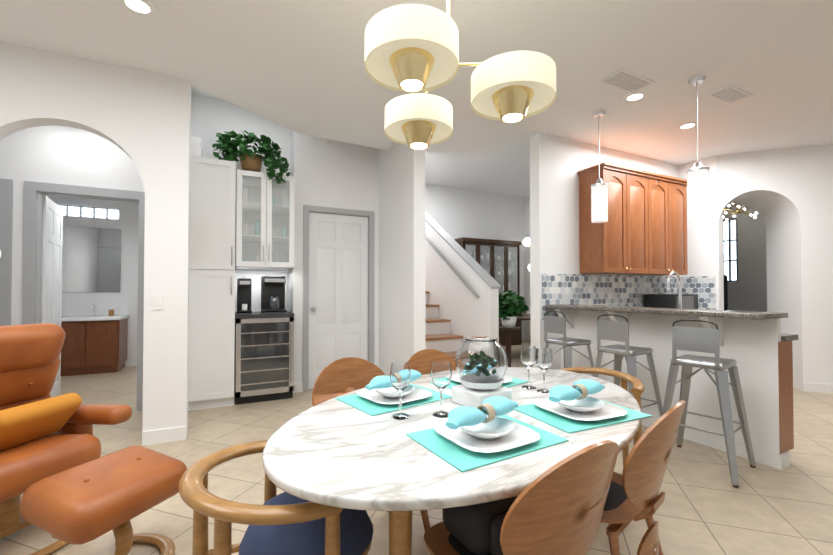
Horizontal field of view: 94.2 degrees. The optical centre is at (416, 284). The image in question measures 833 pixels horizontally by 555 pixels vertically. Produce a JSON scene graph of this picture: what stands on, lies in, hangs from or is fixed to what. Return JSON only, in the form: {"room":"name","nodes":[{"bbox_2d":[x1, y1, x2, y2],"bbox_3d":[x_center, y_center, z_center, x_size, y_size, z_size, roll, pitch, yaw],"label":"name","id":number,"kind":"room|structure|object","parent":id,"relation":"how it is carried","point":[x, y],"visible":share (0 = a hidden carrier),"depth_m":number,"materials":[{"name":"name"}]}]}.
{"room":"dining room","nodes":[
{"label":"dining room","id":0,"kind":"room"},
{"bbox_2d":[46,195,138,365],"bbox_3d":[-4.281,-0.446,5.153,2.100,3.550,2.930,0,-1,-26],"label":"wall","id":1,"kind":"structure","parent":0,"point":[127,224],"depth_m":4.07,"materials":[{"name":"white paint"}]},
{"bbox_2d":[41,195,62,397],"bbox_3d":[-3.905,0.212,4.137,0.040,2.178,0.790,1,-1,-33],"label":"open bathroom door","id":2,"kind":"structure","parent":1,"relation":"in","point":[52,262],"depth_m":4.11,"materials":[{"name":"white wood"}]},
{"bbox_2d":[57,204,118,219],"bbox_3d":[-5.288,-1.155,6.225,0.864,0.200,0.035,0,-1,-26],"label":"transom","id":3,"kind":"object","parent":1,"relation":"attached to","point":[77,211],"visible":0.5,"depth_m":6.24,"materials":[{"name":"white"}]},
{"bbox_2d":[62,226,120,291],"bbox_3d":[-5.220,-0.391,6.178,0.810,1.030,0.013,0,-1,-26],"label":"bathroom mirror","id":4,"kind":"object","parent":1,"relation":"attached to","point":[91,259],"visible":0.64,"depth_m":6.18,"materials":[{"name":"white mirror"}]},
{"bbox_2d":[0,341,832,554],"bbox_3d":[0.291,1.377,5.066,19.000,0.100,19.000,0,-1,-26],"label":"floor","id":5,"kind":"structure","parent":0,"point":[706,507],"depth_m":2.42,"materials":[{"name":"beige tile"}]},
{"bbox_2d":[0,323,131,554],"bbox_3d":[-2.057,0.744,1.956,0.708,1.072,0.830,0,-1,19],"label":"recliner","id":6,"kind":"object","parent":5,"relation":"on","point":[43,434],"visible":0.75,"depth_m":2.00,"materials":[{"name":"brown leather"}]},
{"bbox_2d":[61,304,128,375],"bbox_3d":[-4.995,0.820,5.943,0.840,1.042,0.595,0,-1,-26],"label":"bathroom vanity","id":7,"kind":"object","parent":5,"relation":"on","point":[95,341],"visible":0.88,"depth_m":5.78,"materials":[{"name":"brown wood"}]},
{"bbox_2d":[19,445,186,554],"bbox_3d":[-1.350,1.039,1.713,0.574,0.476,0.574,0,-1,-26],"label":"ottoman","id":8,"kind":"object","parent":5,"relation":"on","point":[116,492],"visible":0.96,"depth_m":1.60,"materials":[{"name":"brown leather"}]},
{"bbox_2d":[188,156,235,410],"bbox_3d":[-2.288,-0.009,4.329,0.460,2.650,0.636,0,-1,-26],"label":"pantry cabinet","id":9,"kind":"object","parent":5,"relation":"on","point":[211,368],"visible":0.96,"depth_m":4.09,"materials":[{"name":"white wood"}]},
{"bbox_2d":[190,136,201,156],"bbox_3d":[-2.372,-1.443,4.151,0.122,0.208,0.250,0,-1,-26],"label":"storage boxes","id":10,"kind":"object","parent":9,"relation":"on","point":[195,147],"visible":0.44,"depth_m":4.05,"materials":[{"name":"white"}]},
{"bbox_2d":[234,317,293,404],"bbox_3d":[-1.797,0.850,4.544,0.604,0.940,0.634,0,-1,-26],"label":"wine cooler","id":11,"kind":"object","parent":5,"relation":"on","point":[264,359],"visible":0.96,"depth_m":4.31,"materials":[{"name":"black"}]},
{"bbox_2d":[235,269,293,318],"bbox_3d":[-1.811,0.093,4.584,0.612,0.565,0.600,0,-1,-26],"label":"countertop","id":12,"kind":"structure","parent":11,"relation":"on","point":[255,275],"depth_m":4.80,"materials":[{"name":"grey stone"}]},
{"bbox_2d":[237,276,251,313],"bbox_3d":[-1.976,0.119,4.446,0.150,0.425,0.260,0,-1,-26],"label":"coffee maker","id":13,"kind":"object","parent":12,"relation":"on","point":[244,288],"visible":1,"depth_m":4.42,"materials":[{"name":"black plastic"}]},
{"bbox_2d":[261,276,285,312],"bbox_3d":[-1.694,0.119,4.586,0.260,0.430,0.260,0,-1,-26],"label":"coffee maker","id":14,"kind":"object","parent":12,"relation":"on","point":[272,294],"visible":1,"depth_m":4.54,"materials":[{"name":"black plastic"}]},
{"bbox_2d":[178,440,372,554],"bbox_3d":[-0.424,0.915,1.246,0.588,0.710,0.591,0,-1,-26],"label":"chair","id":15,"kind":"object","parent":5,"relation":"on","point":[284,523],"visible":0.81,"depth_m":1.14,"materials":[{"name":"brown wood"}]},
{"bbox_2d":[312,357,429,531],"bbox_3d":[-0.247,0.842,1.925,0.466,0.879,0.545,1,-1,-31],"label":"chair","id":16,"kind":"object","parent":5,"relation":"on","point":[338,377],"visible":0.1,"depth_m":2.11,"materials":[{"name":"brown wood"}]},
{"bbox_2d":[408,349,456,374],"bbox_3d":[0.203,0.847,2.227,0.466,0.879,0.545,1,-1,-31],"label":"chair","id":17,"kind":"object","parent":5,"relation":"on","point":[421,361],"visible":0.06,"depth_m":2.43,"materials":[{"name":"brown wood"}]},
{"bbox_2d":[425,292,462,359],"bbox_3d":[-0.516,-0.084,6.661,0.945,2.869,4.646,0,-1,-26],"label":"staircase","id":18,"kind":"structure","parent":5,"relation":"on","point":[439,337],"depth_m":5.51,"materials":[{"name":"white"}]},
{"bbox_2d":[262,367,640,554],"bbox_3d":[0.281,0.902,1.718,1.831,0.750,1.301,0,-1,-26],"label":"dining table","id":19,"kind":"object","parent":5,"relation":"on","point":[334,452],"visible":0.6,"depth_m":1.15,"materials":[{"name":"stone"}]},
{"bbox_2d":[336,384,451,415],"bbox_3d":[-0.102,0.525,1.797,0.440,0.004,0.320,1,-1,-38],"label":"placemat","id":20,"kind":"object","parent":19,"relation":"on","point":[363,404],"visible":0.64,"depth_m":1.70,"materials":[{"name":"teal fabric"}]},
{"bbox_2d":[357,384,431,403],"bbox_3d":[-0.102,0.501,1.797,0.319,0.041,0.319,0,-1,-26],"label":"plate","id":21,"kind":"object","parent":20,"relation":"on","point":[390,395],"visible":0.71,"depth_m":1.77,"materials":[{"name":"white ceramic"}]},
{"bbox_2d":[365,369,421,389],"bbox_3d":[-0.094,0.441,1.792,0.109,0.065,0.350,-1,-1,40],"label":"napkin","id":22,"kind":"object","parent":21,"relation":"on","point":[380,382],"visible":0.54,"depth_m":1.69,"materials":[{"name":"teal fabric"}]},
{"bbox_2d":[390,362,410,419],"bbox_3d":[-0.064,0.418,1.531,0.084,0.210,0.084,0,-1,-26],"label":"wine glass","id":23,"kind":"object","parent":19,"relation":"on","point":[400,375],"visible":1,"depth_m":1.50,"materials":[{"name":"clear glass"}]},
{"bbox_2d":[431,361,451,417],"bbox_3d":[0.100,0.418,1.555,0.084,0.210,0.084,0,-1,-26],"label":"wine glass","id":24,"kind":"object","parent":19,"relation":"on","point":[441,374],"visible":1,"depth_m":1.53,"materials":[{"name":"clear glass"}]},
{"bbox_2d":[430,377,527,388],"bbox_3d":[0.344,0.529,2.102,0.440,0.004,0.320,1,-1,-38],"label":"placemat","id":25,"kind":"object","parent":19,"relation":"on","point":[514,381],"visible":0.14,"depth_m":2.06,"materials":[{"name":"teal fabric"}]},
{"bbox_2d":[451,374,512,382],"bbox_3d":[0.344,0.505,2.102,0.319,0.041,0.319,0,-1,-26],"label":"plate","id":26,"kind":"object","parent":25,"relation":"on","point":[454,377],"visible":0.02,"depth_m":2.11,"materials":[{"name":"white ceramic"}]},
{"bbox_2d":[452,385,511,407],"bbox_3d":[0.287,0.491,1.712,0.190,0.069,0.190,1,-1,-34],"label":"stand","id":27,"kind":"object","parent":19,"relation":"on","point":[467,396],"visible":0.65,"depth_m":1.66,"materials":[{"name":"white"}]},
{"bbox_2d":[455,336,507,388],"bbox_3d":[0.287,0.344,1.714,0.230,0.210,0.230,0,-1,-26],"label":"centerpiece","id":28,"kind":"object","parent":27,"relation":"on","point":[481,362],"visible":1,"depth_m":1.63,"materials":[{"name":"clear glass"}]},
{"bbox_2d":[406,414,568,471],"bbox_3d":[0.234,0.517,1.311,0.440,0.004,0.320,1,-1,-30],"label":"placemat","id":29,"kind":"object","parent":19,"relation":"on","point":[455,455],"visible":0.64,"depth_m":1.21,"materials":[{"name":"teal fabric"}]},
{"bbox_2d":[434,415,539,452],"bbox_3d":[0.234,0.493,1.311,0.305,0.041,0.305,0,-1,-26],"label":"plate","id":30,"kind":"object","parent":29,"relation":"on","point":[497,434],"visible":0.83,"depth_m":1.28,"materials":[{"name":"white ceramic"}]},
{"bbox_2d":[445,396,517,429],"bbox_3d":[0.228,0.434,1.319,0.350,0.065,0.109,1,-1,-42],"label":"napkin","id":31,"kind":"object","parent":30,"relation":"on","point":[492,407],"visible":1,"depth_m":1.27,"materials":[{"name":"teal fabric"}]},
{"bbox_2d":[520,346,535,388],"bbox_3d":[0.579,0.425,1.993,0.084,0.210,0.084,0,-1,-26],"label":"wine glass","id":32,"kind":"object","parent":19,"relation":"on","point":[528,355],"visible":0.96,"depth_m":1.97,"materials":[{"name":"clear glass"}]},
{"bbox_2d":[535,348,552,392],"bbox_3d":[0.632,0.424,1.917,0.084,0.210,0.084,0,-1,-26],"label":"wine glass","id":33,"kind":"object","parent":19,"relation":"on","point":[544,358],"visible":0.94,"depth_m":1.89,"materials":[{"name":"clear glass"}]},
{"bbox_2d":[514,396,651,432],"bbox_3d":[0.667,0.522,1.587,0.451,0.004,0.335,0,-1,-26],"label":"placemat","id":34,"kind":"object","parent":19,"relation":"on","point":[561,422],"visible":0.5,"depth_m":1.49,"materials":[{"name":"teal fabric"}]},
{"bbox_2d":[534,395,627,420],"bbox_3d":[0.667,0.498,1.587,0.302,0.041,0.302,0,-1,-26],"label":"plate","id":35,"kind":"object","parent":34,"relation":"on","point":[587,408],"visible":0.88,"depth_m":1.56,"materials":[{"name":"white ceramic"}]},
{"bbox_2d":[549,379,604,401],"bbox_3d":[0.661,0.438,1.596,0.350,0.065,0.109,1,-1,-36],"label":"napkin","id":36,"kind":"object","parent":35,"relation":"on","point":[576,390],"visible":1,"depth_m":1.55,"materials":[{"name":"teal fabric"}]},
{"bbox_2d":[494,241,505,297],"bbox_3d":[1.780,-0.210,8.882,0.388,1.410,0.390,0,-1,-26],"label":"door","id":37,"kind":"structure","parent":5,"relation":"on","point":[498,261],"depth_m":8.78,"materials":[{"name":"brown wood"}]},
{"bbox_2d":[499,321,504,345],"bbox_3d":[1.794,0.960,8.837,0.388,0.850,0.451,0,-1,-26],"label":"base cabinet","id":38,"kind":"object","parent":5,"relation":"on","point":[501,333],"depth_m":8.64,"materials":[{"name":"brown wood"}]},
{"bbox_2d":[506,245,519,304],"bbox_3d":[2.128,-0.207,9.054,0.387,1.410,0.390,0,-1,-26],"label":"door","id":39,"kind":"structure","parent":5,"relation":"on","point":[512,251],"depth_m":8.95,"materials":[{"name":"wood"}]},
{"bbox_2d":[504,308,521,344],"bbox_3d":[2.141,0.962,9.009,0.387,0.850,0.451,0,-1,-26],"label":"door","id":40,"kind":"structure","parent":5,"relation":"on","point":[516,336],"depth_m":8.84,"materials":[{"name":"brown wood"}]},
{"bbox_2d":[499,290,528,366],"bbox_3d":[1.308,0.708,5.535,0.521,1.254,0.503,0,-1,-26],"label":"plant","id":41,"kind":"object","parent":5,"relation":"on","point":[508,314],"visible":0.81,"depth_m":5.44,"materials":[{"name":"green plant"}]},
{"bbox_2d":[499,314,530,353],"bbox_3d":[1.919,0.858,7.059,2.120,1.000,1.490,0,-1,-26],"label":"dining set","id":42,"kind":"object","parent":5,"relation":"on","point":[526,317],"depth_m":6.78,"materials":[{"name":"brown wood"}]},
{"bbox_2d":[423,440,618,554],"bbox_3d":[0.292,0.831,1.157,0.466,0.879,0.545,1,-1,-33],"label":"chair","id":43,"kind":"object","parent":5,"relation":"on","point":[557,508],"visible":0.71,"depth_m":0.93,"materials":[{"name":"brown wood"}]},
{"bbox_2d":[443,496,517,554],"bbox_3d":[0.243,0.709,1.235,0.300,0.160,0.271,1,-1,-31],"label":"seat cushion","id":44,"kind":"object","parent":43,"relation":"on","point":[475,528],"visible":0.31,"depth_m":1.11,"materials":[{"name":"black"}]},
{"bbox_2d":[523,237,529,345],"bbox_3d":[2.628,0.168,8.700,0.540,2.430,0.280,0,-1,-26],"label":"globe lamp","id":45,"kind":"object","parent":5,"relation":"on","point":[526,241],"visible":0.29,"depth_m":8.59,"materials":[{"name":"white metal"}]},
{"bbox_2d":[544,311,593,375],"bbox_3d":[1.522,0.786,3.899,0.487,1.048,0.487,0,-1,-26],"label":"bar stool","id":46,"kind":"object","parent":5,"relation":"on","point":[554,324],"visible":0.65,"depth_m":3.81,"materials":[{"name":"silver metal"}]},
{"bbox_2d":[558,367,644,466],"bbox_3d":[1.116,0.933,2.474,0.582,0.710,0.581,0,-1,-26],"label":"chair","id":47,"kind":"object","parent":5,"relation":"on","point":[637,389],"visible":0.25,"depth_m":2.53,"materials":[{"name":"brown wood"}]},
{"bbox_2d":[594,314,662,416],"bbox_3d":[1.797,0.777,3.344,0.487,1.048,0.487,1,-1,-31],"label":"bar stool","id":48,"kind":"object","parent":5,"relation":"on","point":[613,330],"visible":0.67,"depth_m":3.27,"materials":[{"name":"silver metal"}]},
{"bbox_2d":[600,400,685,554],"bbox_3d":[0.706,0.836,1.484,0.466,0.879,0.545,1,-1,-42],"label":"chair","id":49,"kind":"object","parent":5,"relation":"on","point":[634,489],"visible":0.65,"depth_m":1.29,"materials":[{"name":"brown wood"}]},
{"bbox_2d":[662,319,755,487],"bbox_3d":[2.064,0.769,2.784,0.487,1.048,0.487,1,-1,-38],"label":"bar stool","id":50,"kind":"object","parent":5,"relation":"on","point":[705,340],"visible":0.94,"depth_m":2.72,"materials":[{"name":"silver metal"}]},
{"bbox_2d":[724,275,727,309],"bbox_3d":[6.024,0.590,7.517,0.730,1.550,0.800,0,-1,4],"label":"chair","id":51,"kind":"object","parent":5,"relation":"on","point":[725,294],"visible":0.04,"depth_m":7.21,"materials":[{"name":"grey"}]},
{"bbox_2d":[778,333,797,453],"bbox_3d":[2.468,0.842,3.403,0.223,0.920,1.290,0,-1,-26],"label":"base cabinet","id":52,"kind":"object","parent":5,"relation":"on","point":[785,379],"visible":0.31,"depth_m":2.79,"materials":[{"name":"brown wood"}]},
{"bbox_2d":[546,304,787,344],"bbox_3d":[2.063,0.350,3.568,0.400,0.270,1.955,0,-1,-26],"label":"countertop","id":53,"kind":"structure","parent":52,"relation":"on","point":[713,316],"depth_m":3.15,"materials":[{"name":"stone"}]},
{"bbox_2d":[667,272,681,307],"bbox_3d":[2.349,0.133,3.583,0.217,0.501,0.129,0,-1,-26],"label":"faucet","id":54,"kind":"object","parent":53,"relation":"on","point":[680,285],"visible":0.75,"depth_m":3.57,"materials":[{"name":"silver metal"}]},
{"bbox_2d":[644,294,697,308],"bbox_3d":[3.289,0.266,5.003,0.500,0.279,0.407,0,-1,-26],"label":"microwave","id":55,"kind":"object","parent":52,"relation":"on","point":[689,301],"visible":0.52,"depth_m":4.85,"materials":[{"name":"black"}]},
{"bbox_2d":[0,41,832,469],"bbox_3d":[0.887,-0.481,2.896,16.113,3.550,6.288,0,-1,-26],"label":"wall","id":56,"kind":"structure","parent":0,"point":[68,119],"depth_m":4.30,"materials":[{"name":"white paint"}]},
{"bbox_2d":[0,179,144,410],"bbox_3d":[-3.772,0.164,3.683,2.044,2.285,0.140,0,-1,-26],"label":"door frame","id":57,"kind":"structure","parent":56,"relation":"attached to","point":[34,192],"depth_m":3.69,"materials":[{"name":"grey wood"}]},
{"bbox_2d":[150,295,162,309],"bbox_3d":[-2.129,0.149,3.173,0.085,0.120,0.011,0,-1,-26],"label":"switch plate","id":58,"kind":"object","parent":56,"relation":"attached to","point":[156,302],"depth_m":3.17,"materials":[{"name":"white plastic"}]},
{"bbox_2d":[235,169,294,269],"bbox_3d":[-1.803,-0.719,4.580,0.612,1.057,0.636,0,-1,-26],"label":"upper cabinet","id":59,"kind":"object","parent":56,"relation":"attached to","point":[265,221],"visible":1,"depth_m":4.38,"materials":[{"name":"white wood"}]},
{"bbox_2d":[212,130,292,183],"bbox_3d":[-1.882,-1.451,4.430,0.817,0.655,0.625,0,-1,-26],"label":"ivy plant","id":60,"kind":"object","parent":59,"relation":"on","point":[250,160],"visible":0.98,"depth_m":4.41,"materials":[{"name":"green plant"}]},
{"bbox_2d":[308,212,367,388],"bbox_3d":[-0.998,0.203,5.025,0.778,2.224,0.110,0,-1,-26],"label":"closet door","id":61,"kind":"structure","parent":56,"relation":"in","point":[338,286],"depth_m":5.03,"materials":[{"name":"white wood"}]},
{"bbox_2d":[303,205,373,391],"bbox_3d":[-1.003,0.171,5.036,0.932,2.312,0.085,0,-1,-26],"label":"door frame","id":62,"kind":"structure","parent":56,"relation":"attached to","point":[307,209],"depth_m":4.92,"materials":[{"name":"grey wood"}]},
{"bbox_2d":[578,166,649,273],"bbox_3d":[2.383,-0.730,4.666,0.805,1.197,0.328,0,-1,-26],"label":"upper cabinet","id":63,"kind":"object","parent":56,"relation":"attached to","point":[642,230],"depth_m":4.52,"materials":[{"name":"brown wood"}]},
{"bbox_2d":[542,273,715,319],"bbox_3d":[2.684,0.142,4.736,2.618,0.520,0.449,0,-1,-26],"label":"tile backsplash","id":64,"kind":"structure","parent":56,"relation":"attached to","point":[612,290],"depth_m":4.89,"materials":[{"name":"grey tile"}]},
{"bbox_2d":[630,174,687,275],"bbox_3d":[3.104,-0.724,5.024,0.805,1.197,0.328,0,-1,-26],"label":"upper cabinet","id":65,"kind":"object","parent":56,"relation":"attached to","point":[668,196],"depth_m":4.87,"materials":[{"name":"brown wood"}]},
{"bbox_2d":[0,0,832,196],"bbox_3d":[0.288,-2.034,3.999,16.000,0.610,17.000,0,-1,-26],"label":"ceiling","id":66,"kind":"structure","parent":0,"point":[297,66],"depth_m":3.03,"materials":[{"name":"white paint"}]},
{"bbox_2d":[120,0,154,15],"bbox_3d":[-1.748,-1.749,2.427,0.184,0.008,0.184,0,-1,-26],"label":"recessed light","id":67,"kind":"object","parent":66,"relation":"in","point":[144,7],"visible":1,"depth_m":2.43,"materials":[{"name":"white"}]},
{"bbox_2d":[365,0,555,149],"bbox_3d":[0.121,-1.277,1.990,0.921,0.964,0.900,0,-1,-26],"label":"chandelier","id":68,"kind":"object","parent":66,"relation":"hanging from","point":[412,48],"visible":1,"depth_m":1.73,"materials":[{"name":"white glass"}]},
{"bbox_2d":[591,111,607,222],"bbox_3d":[1.842,-1.180,3.902,0.158,1.099,0.158,0,-1,-26],"label":"pendant light","id":69,"kind":"object","parent":66,"relation":"hanging from","point":[599,200],"visible":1,"depth_m":3.85,"materials":[{"name":"white glass"}]},
{"bbox_2d":[600,69,653,92],"bbox_3d":[1.802,-1.731,3.306,0.420,0.015,0.200,0,-1,-26],"label":"ceiling vent","id":70,"kind":"object","parent":66,"relation":"in","point":[626,80],"visible":0.98,"depth_m":3.29,"materials":[{"name":"white metal"}]},
{"bbox_2d":[624,92,645,101],"bbox_3d":[2.018,-1.732,3.577,0.184,0.008,0.184,0,-1,-26],"label":"recessed light","id":71,"kind":"object","parent":66,"relation":"in","point":[634,96],"visible":0.98,"depth_m":3.57,"materials":[{"name":"white glass"}]},
{"bbox_2d":[677,122,696,129],"bbox_3d":[2.947,-1.722,4.209,0.184,0.008,0.184,0,-1,-26],"label":"recessed light","id":72,"kind":"object","parent":66,"relation":"in","point":[689,125],"visible":0.94,"depth_m":4.21,"materials":[{"name":"white"}]},
{"bbox_2d":[686,75,708,211],"bbox_3d":[2.376,-1.185,3.273,0.158,1.109,0.158,0,-1,-26],"label":"pendant light","id":73,"kind":"object","parent":66,"relation":"hanging from","point":[698,186],"visible":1,"depth_m":3.22,"materials":[{"name":"white glass"}]},
{"bbox_2d":[707,85,751,103],"bbox_3d":[2.853,-1.728,3.526,0.380,0.015,0.180,0,-1,-26],"label":"ceiling vent","id":74,"kind":"object","parent":66,"relation":"in","point":[728,94],"visible":1,"depth_m":3.51,"materials":[{"name":"white metal"}]},
{"bbox_2d":[723,203,757,220],"bbox_3d":[6.258,-1.715,7.496,0.575,0.942,0.551,0,-1,-26],"label":"sputnik chandelier","id":75,"kind":"object","parent":66,"relation":"hanging from","point":[738,211],"visible":0.65,"depth_m":7.47,"materials":[{"name":"gold metal"}]},
{"bbox_2d":[425,184,500,342],"bbox_3d":[0.189,-0.803,6.371,0.233,4.300,3.450,0,-1,-26],"label":"wall","id":76,"kind":"structure","parent":0,"point":[462,286],"depth_m":5.96,"materials":[{"name":"white paint"}]},
{"bbox_2d":[456,241,477,262],"bbox_3d":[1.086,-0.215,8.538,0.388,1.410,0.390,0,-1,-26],"label":"door","id":77,"kind":"structure","parent":0,"point":[471,247],"depth_m":8.43,"materials":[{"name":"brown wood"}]},
{"bbox_2d":[478,241,493,277],"bbox_3d":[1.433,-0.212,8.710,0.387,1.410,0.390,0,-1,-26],"label":"door","id":78,"kind":"structure","parent":0,"point":[485,249],"depth_m":8.61,"materials":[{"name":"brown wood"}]},
{"bbox_2d":[501,194,524,340],"bbox_3d":[2.571,-0.379,9.578,6.930,3.550,0.190,0,-1,-26],"label":"wall","id":79,"kind":"structure","parent":0,"point":[512,207],"depth_m":9.46,"materials":[{"name":"white paint"}]},
{"bbox_2d":[524,196,530,341],"bbox_3d":[3.340,-0.398,8.308,0.120,3.550,2.850,0,-1,-26],"label":"wall","id":80,"kind":"structure","parent":0,"point":[527,323],"depth_m":9.46,"materials":[{"name":"white paint"}]},
{"bbox_2d":[723,203,766,311],"bbox_3d":[7.683,-0.429,6.304,0.120,3.550,10.600,0,-1,-26],"label":"wall","id":81,"kind":"structure","parent":0,"point":[747,290],"depth_m":7.92,"materials":[{"name":"white paint"}]},
{"bbox_2d":[723,219,737,281],"bbox_3d":[6.685,-0.724,8.253,0.060,1.324,0.294,0,-1,-26],"label":"window","id":82,"kind":"structure","parent":81,"relation":"in","point":[730,262],"depth_m":8.24,"materials":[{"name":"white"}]}
]}

